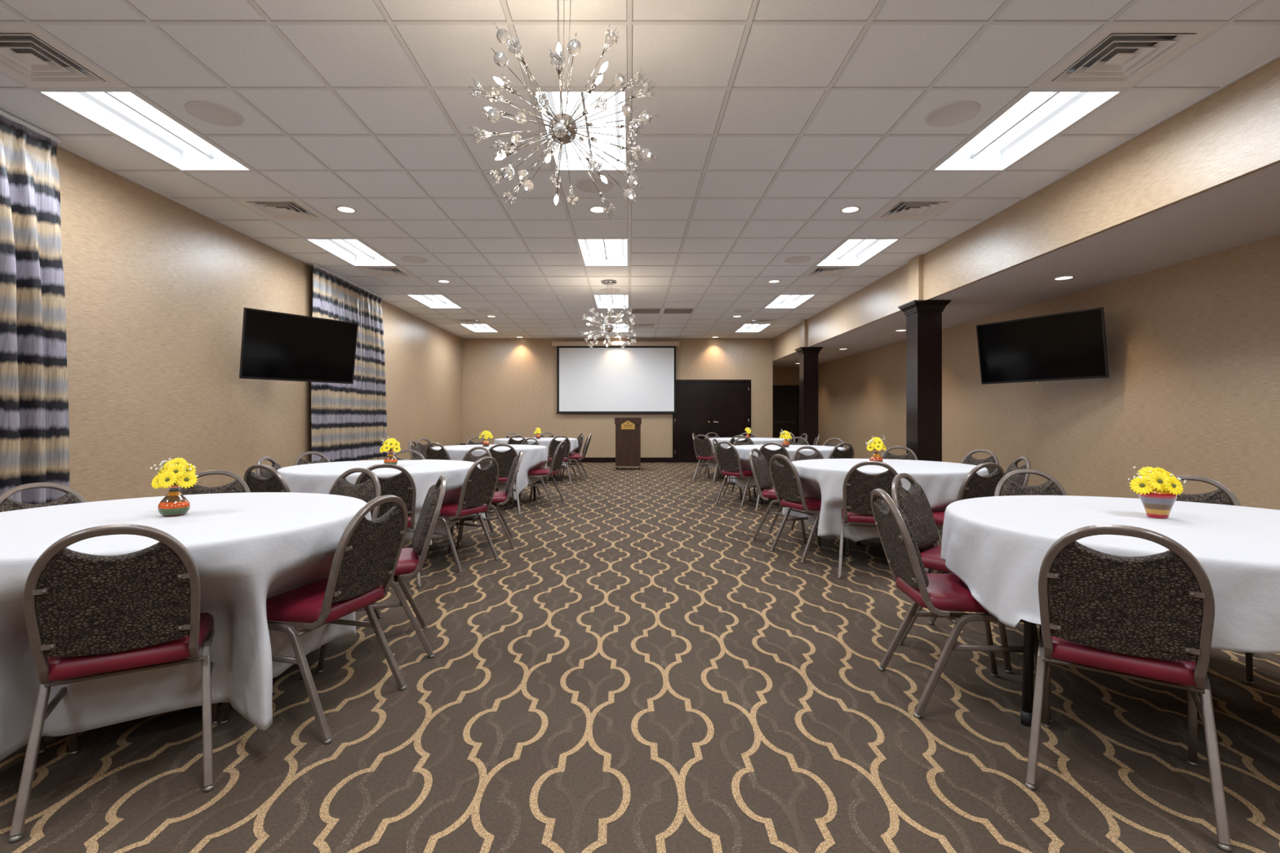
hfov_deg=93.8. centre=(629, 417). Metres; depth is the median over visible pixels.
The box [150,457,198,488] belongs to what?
flower bouquet
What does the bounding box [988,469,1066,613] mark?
banquet chair
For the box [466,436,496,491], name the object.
banquet chair
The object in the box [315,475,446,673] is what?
banquet chair
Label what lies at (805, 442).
banquet chair
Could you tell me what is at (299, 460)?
banquet chair
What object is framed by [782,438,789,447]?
vase
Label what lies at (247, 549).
tablecloth
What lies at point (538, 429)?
flower bouquet
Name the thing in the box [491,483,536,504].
round table
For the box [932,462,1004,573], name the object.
banquet chair
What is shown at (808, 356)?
wooden column
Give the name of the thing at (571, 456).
banquet chair
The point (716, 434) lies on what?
banquet chair
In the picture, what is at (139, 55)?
ceiling
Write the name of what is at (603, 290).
ceiling speaker
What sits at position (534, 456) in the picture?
tablecloth
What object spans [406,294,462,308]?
ceiling light
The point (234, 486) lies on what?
banquet chair
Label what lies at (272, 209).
ceiling vent
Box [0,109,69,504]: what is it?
curtain
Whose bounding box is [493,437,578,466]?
tablecloth
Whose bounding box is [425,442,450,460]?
banquet chair
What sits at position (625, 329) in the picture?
ceiling light
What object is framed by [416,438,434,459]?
banquet chair
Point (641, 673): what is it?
floor
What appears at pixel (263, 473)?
banquet chair
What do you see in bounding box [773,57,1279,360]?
wall
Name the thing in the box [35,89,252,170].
ceiling light
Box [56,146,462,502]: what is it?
wall
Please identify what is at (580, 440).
banquet chair
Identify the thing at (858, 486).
banquet chair
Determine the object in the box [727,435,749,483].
banquet chair
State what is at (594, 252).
ceiling light
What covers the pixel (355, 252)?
ceiling light
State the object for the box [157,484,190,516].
vase
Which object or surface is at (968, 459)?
banquet chair
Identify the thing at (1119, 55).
ceiling vent
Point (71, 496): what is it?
banquet chair
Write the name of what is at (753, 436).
banquet chair
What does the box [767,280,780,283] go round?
recessed light
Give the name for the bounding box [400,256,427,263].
ceiling speaker
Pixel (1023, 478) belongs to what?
banquet chair
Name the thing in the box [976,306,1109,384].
television
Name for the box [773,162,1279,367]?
ceiling
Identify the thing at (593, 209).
recessed light
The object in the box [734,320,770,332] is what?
ceiling light
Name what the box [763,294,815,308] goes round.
ceiling light
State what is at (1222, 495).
banquet chair
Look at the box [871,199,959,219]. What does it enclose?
ceiling vent
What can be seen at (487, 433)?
flower bouquet
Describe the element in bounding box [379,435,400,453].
flower bouquet
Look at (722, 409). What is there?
door
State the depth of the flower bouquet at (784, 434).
7.92 m
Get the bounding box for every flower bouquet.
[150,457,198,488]
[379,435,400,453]
[479,430,493,439]
[533,427,541,434]
[745,427,751,433]
[779,429,791,439]
[865,435,886,451]
[1128,466,1186,495]
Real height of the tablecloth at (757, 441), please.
0.567 m
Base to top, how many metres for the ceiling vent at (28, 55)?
0.079 m
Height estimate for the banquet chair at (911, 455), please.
0.835 m
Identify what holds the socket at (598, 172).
attached to the chandelier at (562, 127)
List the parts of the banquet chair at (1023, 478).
backrest, frame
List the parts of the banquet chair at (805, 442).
backrest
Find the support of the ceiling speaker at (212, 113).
attached to the ceiling at (139, 55)
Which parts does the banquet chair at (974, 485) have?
seat, leg, frame, backrest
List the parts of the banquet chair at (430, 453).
backrest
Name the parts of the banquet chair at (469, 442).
frame, backrest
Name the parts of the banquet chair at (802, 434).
backrest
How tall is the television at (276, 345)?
0.745 m
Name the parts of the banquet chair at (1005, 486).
frame, backrest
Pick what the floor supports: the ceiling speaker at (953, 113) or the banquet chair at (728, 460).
the banquet chair at (728, 460)
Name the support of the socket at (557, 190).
attached to the chandelier at (562, 127)
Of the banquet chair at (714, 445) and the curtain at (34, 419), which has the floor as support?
the banquet chair at (714, 445)
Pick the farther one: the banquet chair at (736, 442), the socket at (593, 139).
the banquet chair at (736, 442)
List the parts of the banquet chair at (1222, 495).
backrest, frame, leg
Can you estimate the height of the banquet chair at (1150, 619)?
0.835 m
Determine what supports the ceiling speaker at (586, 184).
attached to the ceiling at (139, 55)
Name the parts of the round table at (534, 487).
leg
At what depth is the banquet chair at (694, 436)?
11.31 m
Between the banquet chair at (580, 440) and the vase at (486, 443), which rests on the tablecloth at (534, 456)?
the vase at (486, 443)
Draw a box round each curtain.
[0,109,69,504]
[311,263,361,462]
[358,285,386,460]
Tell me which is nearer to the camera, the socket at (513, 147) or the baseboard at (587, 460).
the socket at (513, 147)
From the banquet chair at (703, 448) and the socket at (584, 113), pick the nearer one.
the socket at (584, 113)
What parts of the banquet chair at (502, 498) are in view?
leg, leg, seat, leg, leg, frame, backrest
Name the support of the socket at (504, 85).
attached to the chandelier at (562, 127)
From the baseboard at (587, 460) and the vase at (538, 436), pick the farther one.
the baseboard at (587, 460)
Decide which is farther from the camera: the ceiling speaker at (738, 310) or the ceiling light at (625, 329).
the ceiling light at (625, 329)
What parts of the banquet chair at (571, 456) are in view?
seat, leg, leg, frame, backrest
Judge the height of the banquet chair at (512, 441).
0.835 m
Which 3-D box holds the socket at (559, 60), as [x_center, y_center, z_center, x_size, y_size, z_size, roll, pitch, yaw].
[-0.298,-1.513,2.555,0.018,0.052,0.053,0,0,-2]
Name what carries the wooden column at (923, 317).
on the floor
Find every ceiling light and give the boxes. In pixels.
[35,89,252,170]
[306,239,397,266]
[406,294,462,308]
[460,320,498,332]
[532,89,627,170]
[576,239,628,266]
[593,294,629,308]
[602,324,629,332]
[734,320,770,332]
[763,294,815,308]
[815,239,898,266]
[931,89,1124,170]
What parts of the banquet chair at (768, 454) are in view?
leg, backrest, frame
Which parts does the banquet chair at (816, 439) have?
backrest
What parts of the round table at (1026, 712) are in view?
leg, leg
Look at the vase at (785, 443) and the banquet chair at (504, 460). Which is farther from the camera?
the vase at (785, 443)
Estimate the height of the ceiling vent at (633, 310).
0.013 m
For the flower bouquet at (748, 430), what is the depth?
11.05 m
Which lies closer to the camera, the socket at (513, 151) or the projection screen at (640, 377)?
the socket at (513, 151)
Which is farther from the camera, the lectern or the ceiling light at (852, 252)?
the lectern
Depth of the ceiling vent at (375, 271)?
8.25 m
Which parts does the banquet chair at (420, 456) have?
backrest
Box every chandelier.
[467,0,659,217]
[579,280,637,349]
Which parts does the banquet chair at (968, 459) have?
backrest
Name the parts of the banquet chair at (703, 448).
leg, backrest, frame, seat, leg, leg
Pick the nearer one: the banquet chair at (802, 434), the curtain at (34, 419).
the curtain at (34, 419)
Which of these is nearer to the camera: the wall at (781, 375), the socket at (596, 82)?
the socket at (596, 82)
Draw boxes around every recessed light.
[335,206,356,213]
[437,280,450,283]
[588,206,607,213]
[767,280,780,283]
[840,206,860,213]
[1052,275,1075,280]
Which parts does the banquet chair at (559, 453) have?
leg, leg, seat, frame, leg, backrest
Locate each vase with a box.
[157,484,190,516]
[383,450,397,464]
[482,438,489,446]
[535,433,540,439]
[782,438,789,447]
[869,449,883,462]
[1137,488,1177,518]
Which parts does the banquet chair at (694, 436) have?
leg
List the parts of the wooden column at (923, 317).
casing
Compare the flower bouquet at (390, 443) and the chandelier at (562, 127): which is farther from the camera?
the flower bouquet at (390, 443)
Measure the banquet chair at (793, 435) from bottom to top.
0.835 m
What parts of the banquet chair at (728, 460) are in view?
leg, backrest, frame, seat, leg, leg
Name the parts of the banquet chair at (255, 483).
backrest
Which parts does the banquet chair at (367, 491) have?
backrest, frame, leg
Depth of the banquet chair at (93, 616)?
1.70 m
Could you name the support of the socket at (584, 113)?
attached to the chandelier at (562, 127)
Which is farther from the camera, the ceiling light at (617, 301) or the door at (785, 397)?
the door at (785, 397)
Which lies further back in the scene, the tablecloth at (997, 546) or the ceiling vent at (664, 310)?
the ceiling vent at (664, 310)
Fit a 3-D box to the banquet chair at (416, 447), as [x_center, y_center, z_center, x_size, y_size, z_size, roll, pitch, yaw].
[-2.576,0.712,7.838,0.572,0.835,0.453,0,0,-3]
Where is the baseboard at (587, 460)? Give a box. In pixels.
[570,457,672,462]
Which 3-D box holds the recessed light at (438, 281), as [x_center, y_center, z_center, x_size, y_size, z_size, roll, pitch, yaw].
[-2.745,-2.058,8.845,0.188,0.096,0.188,0,0,0]
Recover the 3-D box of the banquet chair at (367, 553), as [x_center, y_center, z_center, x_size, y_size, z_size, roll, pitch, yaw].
[-1.191,0.712,2.337,0.572,0.835,0.453,0,0,14]
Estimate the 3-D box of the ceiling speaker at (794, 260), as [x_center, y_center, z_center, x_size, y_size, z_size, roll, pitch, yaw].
[2.135,-2.013,7.625,0.330,0.011,0.330,0,0,0]
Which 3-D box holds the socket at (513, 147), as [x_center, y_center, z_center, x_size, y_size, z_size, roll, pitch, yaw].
[-0.558,-1.267,2.825,0.059,0.029,0.018,0,0,18]
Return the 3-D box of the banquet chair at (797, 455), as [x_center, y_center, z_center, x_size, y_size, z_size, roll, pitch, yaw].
[1.905,0.712,5.948,0.453,0.835,0.572,0,0,-15]
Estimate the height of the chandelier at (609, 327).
0.993 m
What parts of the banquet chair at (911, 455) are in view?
backrest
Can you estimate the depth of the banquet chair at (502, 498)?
5.20 m
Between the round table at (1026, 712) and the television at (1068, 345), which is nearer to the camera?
the round table at (1026, 712)
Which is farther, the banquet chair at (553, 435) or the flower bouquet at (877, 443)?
the banquet chair at (553, 435)
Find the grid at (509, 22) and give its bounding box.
[0,0,1279,338]
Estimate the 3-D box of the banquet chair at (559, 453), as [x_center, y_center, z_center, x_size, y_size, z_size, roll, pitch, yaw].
[-1.122,0.712,7.844,0.572,0.835,0.453,0,0,13]
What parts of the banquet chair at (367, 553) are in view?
leg, leg, leg, seat, frame, backrest, leg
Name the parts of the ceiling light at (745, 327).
frame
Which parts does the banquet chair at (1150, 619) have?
leg, leg, seat, backrest, frame, leg, leg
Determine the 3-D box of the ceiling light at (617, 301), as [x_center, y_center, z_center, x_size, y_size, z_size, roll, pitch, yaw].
[-0.305,-2.092,10.370,0.600,0.166,1.200,0,0,0]
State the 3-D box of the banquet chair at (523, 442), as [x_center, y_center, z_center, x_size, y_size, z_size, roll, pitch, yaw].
[-1.582,0.712,8.612,0.453,0.835,0.572,0,0,28]
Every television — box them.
[239,307,358,383]
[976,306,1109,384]
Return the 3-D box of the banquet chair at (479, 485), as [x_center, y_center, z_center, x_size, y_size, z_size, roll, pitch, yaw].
[-1.327,0.712,4.655,0.572,0.835,0.453,0,0,26]
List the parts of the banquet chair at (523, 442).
backrest, frame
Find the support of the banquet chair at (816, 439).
on the floor
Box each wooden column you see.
[795,319,822,445]
[897,254,951,462]
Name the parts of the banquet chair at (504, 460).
frame, backrest, seat, leg, leg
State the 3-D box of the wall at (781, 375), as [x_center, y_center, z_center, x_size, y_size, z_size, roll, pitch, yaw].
[4.300,-0.153,17.160,1.600,2.567,0.120,0,0,0]
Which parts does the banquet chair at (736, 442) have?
backrest, frame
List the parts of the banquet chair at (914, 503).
frame, backrest, leg, leg, seat, leg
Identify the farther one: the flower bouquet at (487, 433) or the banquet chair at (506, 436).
the banquet chair at (506, 436)
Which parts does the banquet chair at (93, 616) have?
leg, leg, backrest, frame, seat, leg, leg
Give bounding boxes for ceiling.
[0,0,1279,337]
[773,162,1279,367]
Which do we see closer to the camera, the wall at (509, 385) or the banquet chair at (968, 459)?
the banquet chair at (968, 459)
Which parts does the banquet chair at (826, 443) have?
backrest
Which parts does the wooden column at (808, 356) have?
casing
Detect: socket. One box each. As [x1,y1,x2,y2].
[497,109,506,115]
[502,82,515,94]
[503,147,517,156]
[506,145,517,151]
[546,150,553,158]
[555,183,559,195]
[558,55,562,71]
[582,108,590,115]
[587,80,598,93]
[590,136,599,143]
[591,70,602,83]
[592,168,602,177]
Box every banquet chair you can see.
[0,482,86,512]
[7,524,219,844]
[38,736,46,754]
[179,470,250,494]
[218,494,408,744]
[244,464,290,492]
[255,456,281,478]
[293,451,330,465]
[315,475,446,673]
[328,467,382,618]
[354,463,421,587]
[393,448,425,460]
[408,440,422,458]
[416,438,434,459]
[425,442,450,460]
[433,456,498,573]
[455,446,493,532]
[455,450,523,551]
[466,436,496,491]
[486,444,520,515]
[496,437,541,497]
[504,432,519,438]
[507,435,528,444]
[519,440,566,506]
[540,432,555,437]
[546,435,572,485]
[552,432,584,478]
[558,434,591,480]
[692,433,721,478]
[693,434,727,483]
[704,431,719,475]
[711,439,756,502]
[715,441,765,509]
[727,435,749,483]
[731,436,757,495]
[738,432,755,437]
[749,448,817,546]
[755,442,790,511]
[769,453,852,563]
[787,436,808,444]
[789,432,795,442]
[790,446,823,537]
[796,433,807,443]
[813,434,819,445]
[822,437,845,448]
[828,442,853,458]
[837,461,902,578]
[871,488,1052,723]
[880,445,917,460]
[891,473,1012,673]
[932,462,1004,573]
[941,456,1031,536]
[960,448,999,474]
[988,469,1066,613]
[1024,524,1232,852]
[1174,475,1254,684]
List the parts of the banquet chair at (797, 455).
leg, frame, backrest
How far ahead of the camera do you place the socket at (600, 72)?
2.55 m
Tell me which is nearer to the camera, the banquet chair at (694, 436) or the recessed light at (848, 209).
the recessed light at (848, 209)
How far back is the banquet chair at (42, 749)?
2.02 m
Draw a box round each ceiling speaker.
[184,100,244,126]
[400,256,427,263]
[475,309,493,312]
[575,177,613,192]
[600,288,620,293]
[733,309,751,312]
[783,256,810,263]
[924,100,980,126]
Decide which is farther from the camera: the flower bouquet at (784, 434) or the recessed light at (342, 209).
the flower bouquet at (784, 434)
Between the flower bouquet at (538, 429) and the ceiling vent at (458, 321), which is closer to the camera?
the flower bouquet at (538, 429)
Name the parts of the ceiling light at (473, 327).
frame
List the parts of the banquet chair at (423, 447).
frame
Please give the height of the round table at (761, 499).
0.733 m
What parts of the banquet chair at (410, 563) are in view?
leg, leg, seat, leg, frame, backrest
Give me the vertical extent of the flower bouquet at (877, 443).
0.155 m
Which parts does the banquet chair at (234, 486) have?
backrest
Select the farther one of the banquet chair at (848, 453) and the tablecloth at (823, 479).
the banquet chair at (848, 453)
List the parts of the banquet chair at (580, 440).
leg, backrest, frame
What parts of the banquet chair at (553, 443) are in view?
seat, frame, backrest, leg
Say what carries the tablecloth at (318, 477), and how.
on the round table
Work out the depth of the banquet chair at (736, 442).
9.26 m
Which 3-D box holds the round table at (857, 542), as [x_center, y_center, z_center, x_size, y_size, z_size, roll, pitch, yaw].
[2.110,0.764,5.000,1.490,0.733,1.490,0,0,0]
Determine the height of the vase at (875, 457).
0.122 m
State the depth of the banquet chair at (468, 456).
6.01 m
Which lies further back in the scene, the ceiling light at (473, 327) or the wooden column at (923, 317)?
the ceiling light at (473, 327)
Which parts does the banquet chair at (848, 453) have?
backrest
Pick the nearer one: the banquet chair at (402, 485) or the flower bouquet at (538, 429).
the banquet chair at (402, 485)
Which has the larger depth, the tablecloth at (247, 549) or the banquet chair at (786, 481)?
the banquet chair at (786, 481)
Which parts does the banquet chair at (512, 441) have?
backrest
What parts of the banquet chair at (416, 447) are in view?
frame, backrest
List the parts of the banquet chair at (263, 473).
backrest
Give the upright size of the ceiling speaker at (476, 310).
0.011 m
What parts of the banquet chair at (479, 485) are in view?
leg, leg, seat, frame, backrest, leg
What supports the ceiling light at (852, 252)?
attached to the ceiling at (139, 55)
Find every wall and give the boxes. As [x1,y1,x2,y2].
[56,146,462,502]
[462,338,773,457]
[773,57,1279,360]
[773,367,799,385]
[817,235,1279,510]
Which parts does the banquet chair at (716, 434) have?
backrest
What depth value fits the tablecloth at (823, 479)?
4.53 m
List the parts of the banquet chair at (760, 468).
frame, backrest, leg, seat, leg, leg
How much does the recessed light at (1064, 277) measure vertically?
0.096 m
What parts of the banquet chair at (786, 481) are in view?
leg, backrest, frame, seat, leg, leg, leg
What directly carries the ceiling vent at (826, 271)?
in the ceiling at (139, 55)
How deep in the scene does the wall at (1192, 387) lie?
6.02 m
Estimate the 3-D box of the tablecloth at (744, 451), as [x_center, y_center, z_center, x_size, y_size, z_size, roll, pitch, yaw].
[2.077,0.683,7.992,1.569,0.585,1.577,0,0,-34]
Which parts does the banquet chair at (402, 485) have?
frame, backrest, seat, leg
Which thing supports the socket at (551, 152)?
attached to the chandelier at (562, 127)
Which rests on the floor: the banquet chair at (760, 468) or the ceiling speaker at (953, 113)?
the banquet chair at (760, 468)
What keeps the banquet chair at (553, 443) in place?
on the floor
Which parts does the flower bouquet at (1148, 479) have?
flower, flower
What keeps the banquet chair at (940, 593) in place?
on the floor
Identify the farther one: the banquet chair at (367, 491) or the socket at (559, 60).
the banquet chair at (367, 491)
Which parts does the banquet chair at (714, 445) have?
frame, leg, leg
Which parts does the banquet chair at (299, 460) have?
backrest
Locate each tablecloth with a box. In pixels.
[0,492,371,760]
[276,459,485,545]
[431,444,547,500]
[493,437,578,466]
[708,437,789,468]
[727,444,845,488]
[782,458,988,541]
[940,495,1279,653]
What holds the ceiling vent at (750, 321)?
in the ceiling at (139, 55)
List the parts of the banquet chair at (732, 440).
backrest, frame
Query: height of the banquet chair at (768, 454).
0.835 m
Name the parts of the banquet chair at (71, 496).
backrest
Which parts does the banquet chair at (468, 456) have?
backrest, frame, leg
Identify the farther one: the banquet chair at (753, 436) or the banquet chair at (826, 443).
the banquet chair at (753, 436)
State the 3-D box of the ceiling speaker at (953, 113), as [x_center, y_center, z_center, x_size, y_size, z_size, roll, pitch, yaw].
[2.135,-2.013,3.965,0.330,0.011,0.330,0,0,0]
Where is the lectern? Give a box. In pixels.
[614,417,641,470]
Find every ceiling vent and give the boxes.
[0,24,125,87]
[234,199,327,219]
[355,266,413,276]
[451,319,486,324]
[630,308,662,313]
[630,324,657,328]
[662,308,694,313]
[744,319,777,324]
[802,266,857,276]
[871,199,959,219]
[1033,24,1222,87]
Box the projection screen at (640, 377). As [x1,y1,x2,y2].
[551,341,679,413]
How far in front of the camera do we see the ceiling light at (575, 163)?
4.37 m
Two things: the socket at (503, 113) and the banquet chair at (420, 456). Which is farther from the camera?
the banquet chair at (420, 456)
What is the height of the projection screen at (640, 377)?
1.816 m
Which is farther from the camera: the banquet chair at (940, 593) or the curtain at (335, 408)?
the curtain at (335, 408)
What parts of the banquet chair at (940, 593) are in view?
leg, backrest, frame, seat, leg, leg, leg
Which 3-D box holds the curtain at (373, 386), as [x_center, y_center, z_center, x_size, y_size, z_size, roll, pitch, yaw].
[-4.102,-0.448,9.609,0.166,3.116,1.038,0,0,0]
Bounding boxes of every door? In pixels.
[672,379,751,462]
[773,385,799,443]
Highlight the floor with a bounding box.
[0,462,1279,852]
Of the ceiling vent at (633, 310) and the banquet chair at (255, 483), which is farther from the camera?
the ceiling vent at (633, 310)
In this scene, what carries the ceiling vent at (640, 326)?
in the ceiling at (139, 55)
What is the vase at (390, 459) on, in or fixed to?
on the tablecloth at (318, 477)
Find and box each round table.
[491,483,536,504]
[760,487,771,504]
[843,537,923,555]
[1020,620,1041,727]
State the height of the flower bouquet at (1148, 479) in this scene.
0.119 m
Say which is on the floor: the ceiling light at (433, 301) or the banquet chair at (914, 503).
the banquet chair at (914, 503)
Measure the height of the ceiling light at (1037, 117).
0.166 m
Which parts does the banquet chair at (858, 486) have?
leg, seat, backrest, frame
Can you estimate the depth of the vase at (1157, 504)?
2.31 m
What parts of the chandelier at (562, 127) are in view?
bulb, bulb, crystal arm, spray arm, spray arm, crystal arm, crystal arm, crystal arm, spray arm, bulb arm, crystal arm, spray arm, bulb arm, spray arm, bulb arm, spray arm, bulb arm, crystal arm, spray arm, crystal arm, spray arm, bulb, spray arm, bulb, spray arm, bulb, bulb arm, spray arm, bulb arm, spray arm, crystal arm, bulb arm, spray arm, bulb arm, bulb arm, bulb arm, spray arm, spray arm, bulb, spray arm, spray arm, spray arm, bulb, spray arm, spray arm, crystal arm, bulb, spray arm, bulb, bulb, crystal arm, crystal arm, crystal arm, crystal arm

